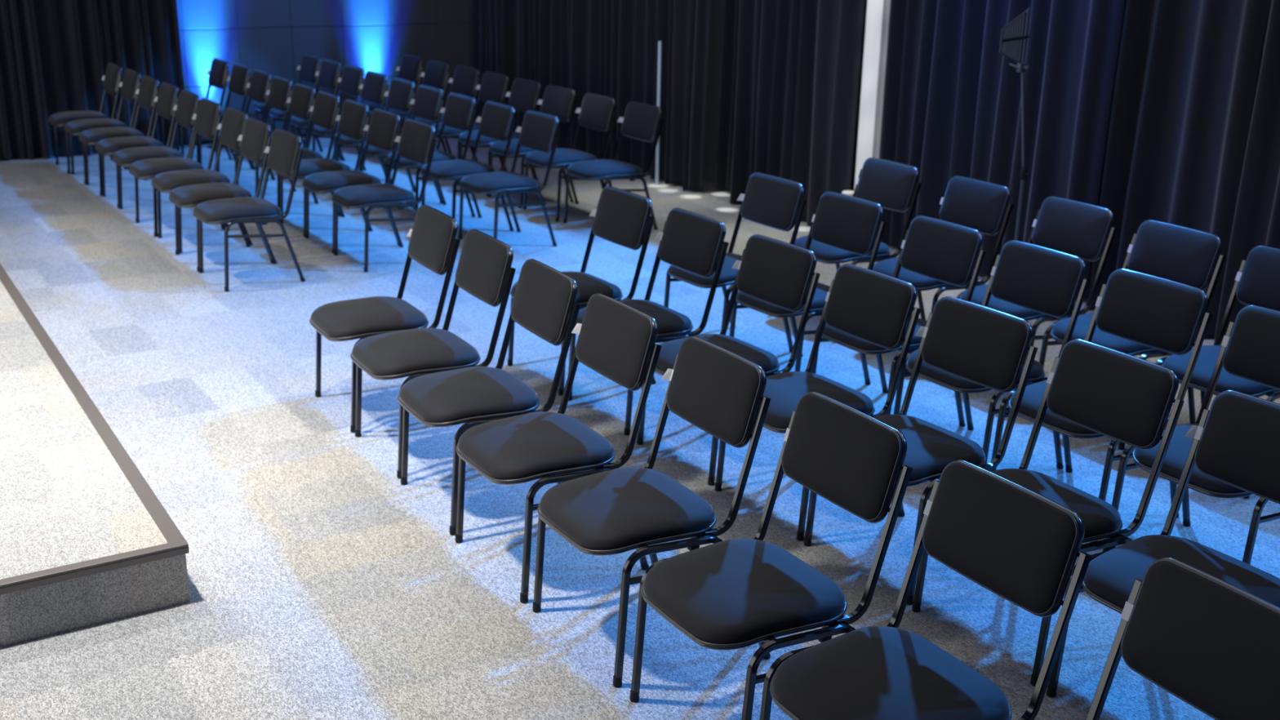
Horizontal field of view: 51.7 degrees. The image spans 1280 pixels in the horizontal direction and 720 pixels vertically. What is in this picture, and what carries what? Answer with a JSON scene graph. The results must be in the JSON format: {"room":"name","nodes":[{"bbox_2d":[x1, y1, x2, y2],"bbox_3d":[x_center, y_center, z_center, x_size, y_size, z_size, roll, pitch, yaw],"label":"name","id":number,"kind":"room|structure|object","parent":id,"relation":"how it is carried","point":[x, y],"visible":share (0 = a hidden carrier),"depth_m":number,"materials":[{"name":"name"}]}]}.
{"room":"assembly chamber","nodes":[
{"label":"assembly chamber","id":0,"kind":"room"},
{"bbox_2d":[16,0,473,157],"bbox_3d":[-6.291,-3.687,10.777,13.952,4.149,0.450,-11,22,-32],"label":"wall","id":1,"kind":"structure","parent":0,"point":[272,37],"depth_m":12.83,"materials":[{"name":"grey paint"}]},
{"bbox_2d":[0,134,1279,719],"bbox_3d":[-2.056,0.662,4.617,13.200,0.100,17.200,-11,22,-32],"label":"floor","id":2,"kind":"structure","parent":0,"point":[323,585],"depth_m":4.97,"materials":[{"name":"grey carpet"}]},
{"bbox_2d":[48,62,127,173],"bbox_3d":[-4.702,-2.068,11.216,0.584,0.857,0.522,-11,22,-32],"label":"chair","id":3,"kind":"object","parent":2,"relation":"on","point":[113,77],"visible":0.74,"depth_m":11.11,"materials":[{"name":"black fabric"}]},
{"bbox_2d":[0,0,189,159],"bbox_3d":[-6.622,-3.225,10.233,5.881,3.600,0.148,-11,22,-32],"label":"curtain","id":4,"kind":"object","parent":2,"relation":"on","point":[55,55],"visible":0.7,"depth_m":11.62,"materials":[{"name":"black fabric"}]},
{"bbox_2d":[0,263,190,647],"bbox_3d":[-5.796,-0.059,6.101,5.204,0.204,8.204,-10,21,-31],"label":"stage platform","id":5,"kind":"object","parent":2,"relation":"on","point":[86,540],"visible":1,"depth_m":4.33,"materials":[{"name":"carpet"}]},
{"bbox_2d":[63,68,144,184],"bbox_3d":[-4.389,-1.926,10.803,0.584,0.857,0.522,-11,22,-32],"label":"chair","id":6,"kind":"object","parent":2,"relation":"on","point":[131,82],"visible":0.77,"depth_m":10.70,"materials":[{"name":"black fabric"}]},
{"bbox_2d":[78,75,159,195],"bbox_3d":[-4.089,-1.781,10.379,0.584,0.857,0.522,-11,22,-32],"label":"chair","id":7,"kind":"object","parent":2,"relation":"on","point":[148,90],"visible":0.75,"depth_m":10.27,"materials":[{"name":"black fabric"}]},
{"bbox_2d":[94,81,178,208],"bbox_3d":[-3.786,-1.636,9.957,0.584,0.857,0.522,-11,22,-32],"label":"chair","id":8,"kind":"object","parent":2,"relation":"on","point":[166,99],"visible":0.8,"depth_m":9.85,"materials":[{"name":"black fabric"}]},
{"bbox_2d":[111,89,199,218],"bbox_3d":[-3.489,-1.491,9.535,0.584,0.857,0.522,-11,22,-32],"label":"chair","id":9,"kind":"object","parent":2,"relation":"on","point":[187,106],"visible":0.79,"depth_m":9.44,"materials":[{"name":"black fabric"}]},
{"bbox_2d":[128,97,225,236],"bbox_3d":[-3.203,-1.345,9.108,0.584,0.857,0.522,-11,22,-32],"label":"chair","id":10,"kind":"object","parent":2,"relation":"on","point":[207,118],"visible":0.8,"depth_m":9.00,"materials":[{"name":"black"}]},
{"bbox_2d":[159,57,232,159],"bbox_3d":[-3.975,-2.233,11.759,0.584,0.857,0.522,-10,21,-31],"label":"chair","id":11,"kind":"object","parent":2,"relation":"on","point":[219,73],"visible":0.43,"depth_m":11.71,"materials":[{"name":"black fabric"}]},
{"bbox_2d":[151,106,253,253],"bbox_3d":[-2.893,-1.201,8.690,0.584,0.857,0.522,-11,22,-32],"label":"chair","id":12,"kind":"object","parent":2,"relation":"on","point":[233,121],"visible":0.8,"depth_m":8.61,"materials":[{"name":"black"}]},
{"bbox_2d":[179,63,252,168],"bbox_3d":[-3.659,-2.088,11.338,0.584,0.857,0.522,-10,21,-31],"label":"chair","id":13,"kind":"object","parent":2,"relation":"on","point":[239,78],"visible":0.46,"depth_m":11.30,"materials":[{"name":"black fabric"}]},
{"bbox_2d":[168,117,272,271],"bbox_3d":[-2.623,-1.051,8.253,0.584,0.857,0.522,-11,22,-32],"label":"chair","id":14,"kind":"object","parent":2,"relation":"on","point":[255,137],"visible":0.89,"depth_m":8.16,"materials":[{"name":"black"}]},
{"bbox_2d":[198,69,271,179],"bbox_3d":[-3.362,-1.942,10.909,0.584,0.857,0.522,-10,21,-31],"label":"chair","id":15,"kind":"object","parent":2,"relation":"on","point":[260,81],"visible":0.43,"depth_m":10.88,"materials":[{"name":"black fabric"}]},
{"bbox_2d":[192,128,305,292],"bbox_3d":[-2.329,-0.909,7.837,0.584,0.857,0.522,-11,22,-32],"label":"chair","id":16,"kind":"object","parent":2,"relation":"on","point":[285,153],"visible":1,"depth_m":7.73,"materials":[{"name":"black fabric"}]},
{"bbox_2d":[212,75,293,186],"bbox_3d":[-3.074,-1.794,10.477,0.584,0.857,0.522,-10,21,-31],"label":"chair","id":17,"kind":"object","parent":2,"relation":"on","point":[281,89],"visible":0.47,"depth_m":10.44,"materials":[{"name":"black fabric"}]},
{"bbox_2d":[231,83,315,202],"bbox_3d":[-2.789,-1.645,10.043,0.584,0.857,0.522,-10,21,-31],"label":"chair","id":18,"kind":"object","parent":2,"relation":"on","point":[303,95],"visible":0.45,"depth_m":10.00,"materials":[{"name":"black fabric"}]},
{"bbox_2d":[252,53,323,150],"bbox_3d":[-3.290,-2.395,12.290,0.584,0.857,0.522,-11,22,-32],"label":"chair","id":19,"kind":"object","parent":2,"relation":"on","point":[310,64],"visible":0.52,"depth_m":12.24,"materials":[{"name":"black fabric"}]},
{"bbox_2d":[252,90,341,216],"bbox_3d":[-2.505,-1.495,9.605,0.584,0.857,0.522,-10,21,-31],"label":"chair","id":20,"kind":"object","parent":2,"relation":"on","point":[326,109],"visible":0.56,"depth_m":9.54,"materials":[{"name":"black fabric"}]},
{"bbox_2d":[269,58,342,159],"bbox_3d":[-3.008,-2.245,11.849,0.584,0.857,0.522,-11,22,-32],"label":"chair","id":21,"kind":"object","parent":2,"relation":"on","point":[329,73],"visible":0.52,"depth_m":11.79,"materials":[{"name":"black fabric"}]},
{"bbox_2d":[276,99,370,237],"bbox_3d":[-2.209,-1.349,9.179,0.584,0.857,0.522,-10,21,-31],"label":"chair","id":22,"kind":"object","parent":2,"relation":"on","point":[353,117],"visible":0.66,"depth_m":9.09,"materials":[{"name":"black"}]},
{"bbox_2d":[289,64,366,168],"bbox_3d":[-2.705,-2.094,11.410,0.584,0.857,0.522,-11,22,-32],"label":"chair","id":23,"kind":"object","parent":2,"relation":"on","point":[353,76],"visible":0.52,"depth_m":11.36,"materials":[{"name":"black fabric"}]},
{"bbox_2d":[312,71,389,176],"bbox_3d":[-2.423,-1.944,10.970,0.584,0.857,0.522,-11,22,-32],"label":"chair","id":24,"kind":"object","parent":2,"relation":"on","point":[375,86],"visible":0.6,"depth_m":10.91,"materials":[{"name":"black fabric"}]},
{"bbox_2d":[302,108,401,253],"bbox_3d":[-1.918,-1.204,8.756,0.584,0.857,0.522,-11,22,-32],"label":"chair","id":25,"kind":"object","parent":2,"relation":"on","point":[383,129],"visible":0.8,"depth_m":8.67,"materials":[{"name":"black"}]},
{"bbox_2d":[333,77,416,191],"bbox_3d":[-2.125,-1.793,10.532,0.584,0.857,0.522,-11,22,-32],"label":"chair","id":26,"kind":"object","parent":2,"relation":"on","point":[401,93],"visible":0.52,"depth_m":10.47,"materials":[{"name":"black fabric"}]},
{"bbox_2d":[331,118,436,272],"bbox_3d":[-1.623,-1.055,8.321,0.584,0.857,0.522,-11,22,-32],"label":"chair","id":27,"kind":"object","parent":2,"relation":"on","point":[417,142],"visible":0.99,"depth_m":8.21,"materials":[{"name":"black"}]},
{"bbox_2d":[309,204,460,432],"bbox_3d":[-1.126,-0.205,5.773,0.584,0.857,0.522,-9,21,-29],"label":"chair","id":28,"kind":"object","parent":2,"relation":"on","point":[433,244],"visible":0.88,"depth_m":5.66,"materials":[{"name":"black fabric"}]},
{"bbox_2d":[362,54,424,114],"bbox_3d":[-2.363,-2.399,12.356,0.584,0.857,0.522,-11,22,-32],"label":"chair","id":29,"kind":"object","parent":2,"relation":"on","point":[411,68],"visible":0.41,"depth_m":12.27,"materials":[{"name":"black fabric"}]},
{"bbox_2d":[357,84,444,209],"bbox_3d":[-1.837,-1.643,10.093,0.584,0.857,0.522,-11,22,-32],"label":"chair","id":30,"kind":"object","parent":2,"relation":"on","point":[428,103],"visible":0.49,"depth_m":10.04,"materials":[{"name":"black fabric"}]},
{"bbox_2d":[383,59,450,152],"bbox_3d":[-2.056,-2.253,11.930,0.584,0.857,0.522,-11,22,-32],"label":"chair","id":31,"kind":"object","parent":2,"relation":"on","point":[436,74],"visible":0.44,"depth_m":11.86,"materials":[{"name":"black fabric"}]},
{"bbox_2d":[386,92,477,217],"bbox_3d":[-1.537,-1.494,9.659,0.584,0.857,0.522,-11,22,-32],"label":"chair","id":32,"kind":"object","parent":2,"relation":"on","point":[460,113],"visible":0.67,"depth_m":9.58,"materials":[{"name":"black fabric"}]},
{"bbox_2d":[350,229,515,479],"bbox_3d":[-0.847,-0.051,5.323,0.584,0.857,0.522,-9,21,-29],"label":"chair","id":33,"kind":"object","parent":2,"relation":"on","point":[484,270],"visible":0.84,"depth_m":5.21,"materials":[{"name":"black fabric"}]},
{"bbox_2d":[404,65,480,155],"bbox_3d":[-1.736,-2.111,11.516,0.584,0.857,0.522,-11,22,-33],"label":"chair","id":34,"kind":"object","parent":2,"relation":"on","point":[465,80],"visible":0.41,"depth_m":11.47,"materials":[{"name":"black fabric"}]},
{"bbox_2d":[420,101,516,231],"bbox_3d":[-1.215,-1.350,9.239,0.584,0.857,0.522,-11,22,-32],"label":"chair","id":35,"kind":"object","parent":2,"relation":"on","point":[497,122],"visible":0.78,"depth_m":9.15,"materials":[{"name":"black"}]},
{"bbox_2d":[432,71,510,184],"bbox_3d":[-1.440,-1.962,11.082,0.584,0.857,0.522,-11,22,-33],"label":"chair","id":36,"kind":"object","parent":2,"relation":"on","point":[494,86],"visible":0.42,"depth_m":11.02,"materials":[{"name":"black fabric"}]},
{"bbox_2d":[397,258,580,535],"bbox_3d":[-0.573,0.107,4.858,0.584,0.857,0.522,-9,21,-29],"label":"chair","id":37,"kind":"object","parent":2,"relation":"on","point":[544,304],"visible":0.91,"depth_m":4.75,"materials":[{"name":"black fabric"}]},
{"bbox_2d":[457,78,542,195],"bbox_3d":[-1.141,-1.813,10.650,0.584,0.857,0.522,-11,22,-33],"label":"chair","id":38,"kind":"object","parent":2,"relation":"on","point":[525,95],"visible":0.56,"depth_m":10.59,"materials":[{"name":"black fabric"}]},
{"bbox_2d":[457,110,560,246],"bbox_3d":[-0.886,-1.203,8.813,0.584,0.857,0.522,-11,22,-32],"label":"chair","id":39,"kind":"object","parent":2,"relation":"on","point":[539,131],"visible":0.97,"depth_m":8.72,"materials":[{"name":"black"}]},
{"bbox_2d":[488,84,577,208],"bbox_3d":[-0.845,-1.666,10.220,0.584,0.857,0.522,-11,22,-33],"label":"chair","id":40,"kind":"object","parent":2,"relation":"on","point":[560,102],"visible":0.6,"depth_m":10.14,"materials":[{"name":"black fabric"}]},
{"bbox_2d":[455,293,662,603],"bbox_3d":[-0.294,0.262,4.404,0.584,0.857,0.522,-10,21,-30],"label":"chair","id":41,"kind":"object","parent":2,"relation":"on","point":[616,340],"visible":0.94,"depth_m":4.30,"materials":[{"name":"black fabric"}]},
{"bbox_2d":[471,0,656,174],"bbox_3d":[-0.775,-3.727,12.088,0.161,3.597,3.474,-11,22,-32],"label":"curtain","id":42,"kind":"object","parent":2,"relation":"on","point":[603,47],"visible":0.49,"depth_m":12.06,"materials":[{"name":"black fabric"}]},
{"bbox_2d":[523,93,617,222],"bbox_3d":[-0.531,-1.517,9.785,0.584,0.857,0.522,-11,22,-32],"label":"chair","id":43,"kind":"object","parent":2,"relation":"on","point":[597,112],"visible":0.8,"depth_m":9.69,"materials":[{"name":"black"}]},
{"bbox_2d":[507,186,654,395],"bbox_3d":[-0.295,-0.351,6.262,0.584,0.857,0.522,-11,22,-32],"label":"chair","id":44,"kind":"object","parent":2,"relation":"on","point":[622,217],"visible":0.67,"depth_m":6.21,"materials":[{"name":"black fabric"}]},
{"bbox_2d":[563,101,663,230],"bbox_3d":[-0.200,-1.369,9.356,0.584,0.857,0.522,-11,22,-32],"label":"chair","id":45,"kind":"object","parent":2,"relation":"on","point":[640,121],"visible":0.98,"depth_m":9.26,"materials":[{"name":"black"}]},
{"bbox_2d":[568,207,728,435],"bbox_3d":[0.018,-0.193,5.804,0.584,0.857,0.522,-10,21,-31],"label":"chair","id":46,"kind":"object","parent":2,"relation":"on","point":[691,242],"visible":0.58,"depth_m":5.74,"materials":[{"name":"black fabric"}]},
{"bbox_2d":[532,336,771,687],"bbox_3d":[0.013,0.418,3.950,0.584,0.857,0.522,-10,21,-30],"label":"chair","id":47,"kind":"object","parent":2,"relation":"on","point":[717,390],"visible":0.95,"depth_m":3.85,"materials":[{"name":"black fabric"}]},
{"bbox_2d":[655,41,662,185],"bbox_3d":[0.151,-2.019,10.848,0.028,1.170,0.027,-11,22,-32],"label":"pole","id":48,"kind":"object","parent":2,"relation":"on","point":[660,43],"visible":0.68,"depth_m":10.79,"materials":[{"name":"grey metal"}]},
{"bbox_2d":[650,0,711,191],"bbox_3d":[0.335,-3.152,10.401,0.162,3.592,0.686,-11,22,-32],"label":"curtain","id":49,"kind":"object","parent":2,"relation":"on","point":[682,26],"visible":0.94,"depth_m":10.65,"materials":[{"name":"black fabric"}]},
{"bbox_2d":[715,0,739,191],"bbox_3d":[0.831,-3.036,10.078,0.137,3.592,0.631,-11,22,-32],"label":"curtain","id":50,"kind":"object","parent":2,"relation":"on","point":[731,7],"visible":0.28,"depth_m":10.54,"materials":[{"name":"black fabric"}]},
{"bbox_2d":[636,234,820,485],"bbox_3d":[0.342,-0.027,5.318,0.584,0.857,0.522,-11,22,-32],"label":"chair","id":51,"kind":"object","parent":2,"relation":"on","point":[775,272],"visible":0.6,"depth_m":5.28,"materials":[{"name":"black fabric"}]},
{"bbox_2d":[663,172,806,352],"bbox_3d":[0.463,-0.480,6.699,0.584,0.857,0.522,-11,22,-32],"label":"chair","id":52,"kind":"object","parent":2,"relation":"on","point":[776,202],"visible":0.62,"depth_m":6.66,"materials":[{"name":"black fabric"}]},
{"bbox_2d":[629,391,912,719],"bbox_3d":[0.323,0.579,3.479,0.584,0.857,0.522,-10,21,-30],"label":"chair","id":53,"kind":"object","parent":2,"relation":"on","point":[733,593],"visible":0.98,"depth_m":3.39,"materials":[{"name":"black fabric"}]},
{"bbox_2d":[729,0,865,225],"bbox_3d":[1.104,-2.765,9.281,0.157,3.597,1.321,-11,22,-32],"label":"curtain","id":54,"kind":"object","parent":2,"relation":"on","point":[798,61],"visible":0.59,"depth_m":9.50,"materials":[{"name":"black fabric"}]},
{"bbox_2d":[728,191,886,385],"bbox_3d":[0.773,-0.323,6.240,0.584,0.857,0.522,-11,22,-32],"label":"chair","id":55,"kind":"object","parent":2,"relation":"on","point":[850,224],"visible":0.58,"depth_m":6.19,"materials":[{"name":"black fabric"}]},
{"bbox_2d":[715,263,920,541],"bbox_3d":[0.641,0.126,4.870,0.584,0.857,0.522,-10,21,-31],"label":"chair","id":56,"kind":"object","parent":2,"relation":"on","point":[868,305],"visible":0.75,"depth_m":4.82,"materials":[{"name":"black fabric"}]},
{"bbox_2d":[841,190,853,196],"bbox_3d":[1.431,-0.987,9.100,0.098,0.351,0.098,-11,22,-32],"label":"bin","id":57,"kind":"object","parent":2,"relation":"on","point":[849,193],"visible":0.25,"depth_m":9.02,"materials":[{"name":"white plastic"}]},
{"bbox_2d":[794,157,921,270],"bbox_3d":[1.143,-0.636,7.213,0.584,0.857,0.522,-10,21,-31],"label":"chair","id":58,"kind":"object","parent":2,"relation":"on","point":[891,184],"visible":0.62,"depth_m":7.12,"materials":[{"name":"black fabric"}]},
{"bbox_2d":[811,215,986,426],"bbox_3d":[1.102,-0.152,5.742,0.584,0.857,0.522,-10,21,-31],"label":"chair","id":59,"kind":"object","parent":2,"relation":"on","point":[942,251],"visible":0.53,"depth_m":5.70,"materials":[{"name":"black fabric"}]},
{"bbox_2d":[804,296,1038,604],"bbox_3d":[0.932,0.273,4.443,0.584,0.857,0.522,-11,22,-33],"label":"chair","id":60,"kind":"object","parent":2,"relation":"on","point":[984,346],"visible":0.65,"depth_m":4.39,"materials":[{"name":"black fabric"}]},
{"bbox_2d":[759,459,1091,719],"bbox_3d":[0.620,0.733,3.030,0.584,0.857,0.522,-10,21,-30],"label":"chair","id":61,"kind":"object","parent":2,"relation":"on","point":[1020,544],"visible":1,"depth_m":2.98,"materials":[{"name":"black fabric"}]},
{"bbox_2d":[872,175,1013,319],"bbox_3d":[1.493,-0.466,6.715,0.584,0.857,0.522,-10,21,-30],"label":"chair","id":62,"kind":"object","parent":2,"relation":"on","point":[981,206],"visible":0.53,"depth_m":6.64,"materials":[{"name":"black fabric"}]},
{"bbox_2d":[893,240,1089,469],"bbox_3d":[1.391,-0.003,5.304,0.584,0.857,0.522,-10,21,-31],"label":"chair","id":63,"kind":"object","parent":2,"relation":"on","point":[1034,277],"visible":0.68,"depth_m":5.26,"materials":[{"name":"black fabric"}]},
{"bbox_2d":[875,0,1124,299],"bbox_3d":[2.087,-2.276,7.854,0.168,3.597,1.820,-11,22,-32],"label":"curtain","id":64,"kind":"object","parent":2,"relation":"on","point":[953,101],"visible":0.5,"depth_m":7.98,"materials":[{"name":"black fabric"}]},
{"bbox_2d":[999,8,1030,240],"bbox_3d":[2.038,-1.039,7.164,0.447,1.677,0.512,-11,22,-32],"label":"stand","id":65,"kind":"object","parent":2,"relation":"on","point":[1021,67],"visible":0.77,"depth_m":7.06,"materials":[{"name":"grey metal"}]},
{"bbox_2d":[955,195,1116,355],"bbox_3d":[1.831,-0.300,6.231,0.584,0.857,0.522,-9,21,-29],"label":"chair","id":66,"kind":"object","parent":2,"relation":"on","point":[1080,229],"visible":0.46,"depth_m":6.16,"materials":[{"name":"black fabric"}]},
{"bbox_2d":[911,338,1184,686],"bbox_3d":[1.219,0.426,3.995,0.584,0.857,0.522,-10,21,-30],"label":"chair","id":67,"kind":"object","parent":2,"relation":"on","point":[1122,397],"visible":0.62,"depth_m":3.95,"materials":[{"name":"black fabric"}]},
{"bbox_2d":[990,268,1212,542],"bbox_3d":[1.684,0.145,4.874,0.584,0.857,0.522,-10,21,-31],"label":"chair","id":68,"kind":"object","parent":2,"relation":"on","point":[1166,315],"visible":0.51,"depth_m":4.84,"materials":[{"name":"black fabric"}]},
{"bbox_2d":[1039,219,1226,449],"bbox_3d":[2.115,-0.134,5.746,0.584,0.857,0.522,-9,21,-29],"label":"chair","id":69,"kind":"object","parent":2,"relation":"on","point":[1188,256],"visible":0.45,"depth_m":5.70,"materials":[{"name":"black fabric"}]},
{"bbox_2d":[1046,390,1279,697],"bbox_3d":[1.512,0.578,3.552,0.584,0.857,0.522,-11,22,-32],"label":"chair","id":70,"kind":"object","parent":2,"relation":"on","point":[1236,442],"visible":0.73,"depth_m":3.60,"materials":[{"name":"black fabric"}]},
{"bbox_2d":[1085,557,1279,719],"bbox_3d":[0.924,0.895,2.556,0.584,0.857,0.522,-9,21,-29],"label":"chair","id":71,"kind":"object","parent":2,"relation":"on","point":[1213,644],"visible":1,"depth_m":2.59,"materials":[{"name":"black fabric"}]},
{"bbox_2d":[1088,0,1279,342],"bbox_3d":[4.361,-1.161,4.604,0.200,3.597,6.340,-11,22,-32],"label":"curtain","id":72,"kind":"object","parent":2,"relation":"on","point":[1193,138],"visible":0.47,"depth_m":6.95,"materials":[{"name":"black fabric"}]},
{"bbox_2d":[1102,305,1279,564],"bbox_3d":[1.971,0.304,4.409,0.584,0.857,0.522,-11,22,-32],"label":"chair","id":73,"kind":"object","parent":2,"relation":"on","point":[1250,350],"visible":0.56,"depth_m":4.47,"materials":[{"name":"black fabric"}]},
{"bbox_2d":[1155,245,1279,498],"bbox_3d":[2.414,0.021,5.292,0.584,0.857,0.522,-10,22,-31],"label":"chair","id":74,"kind":"object","parent":2,"relation":"on","point":[1257,280],"visible":0.62,"depth_m":5.35,"materials":[{"name":"black fabric"}]},
{"bbox_2d":[853,0,887,191],"bbox_3d":[1.713,-2.776,8.715,0.350,4.000,0.155,-11,22,-32],"label":"column","id":75,"kind":"structure","parent":0,"point":[876,9],"depth_m":8.90,"materials":[{"name":"white paint"}]},
{"bbox_2d":[702,0,1126,287],"bbox_3d":[3.091,-2.244,7.183,0.180,4.000,17.200,-11,22,-32],"label":"wall","id":76,"kind":"structure","parent":0,"point":[717,14],"depth_m":10.86,"materials":[{"name":"grey paint"}]},
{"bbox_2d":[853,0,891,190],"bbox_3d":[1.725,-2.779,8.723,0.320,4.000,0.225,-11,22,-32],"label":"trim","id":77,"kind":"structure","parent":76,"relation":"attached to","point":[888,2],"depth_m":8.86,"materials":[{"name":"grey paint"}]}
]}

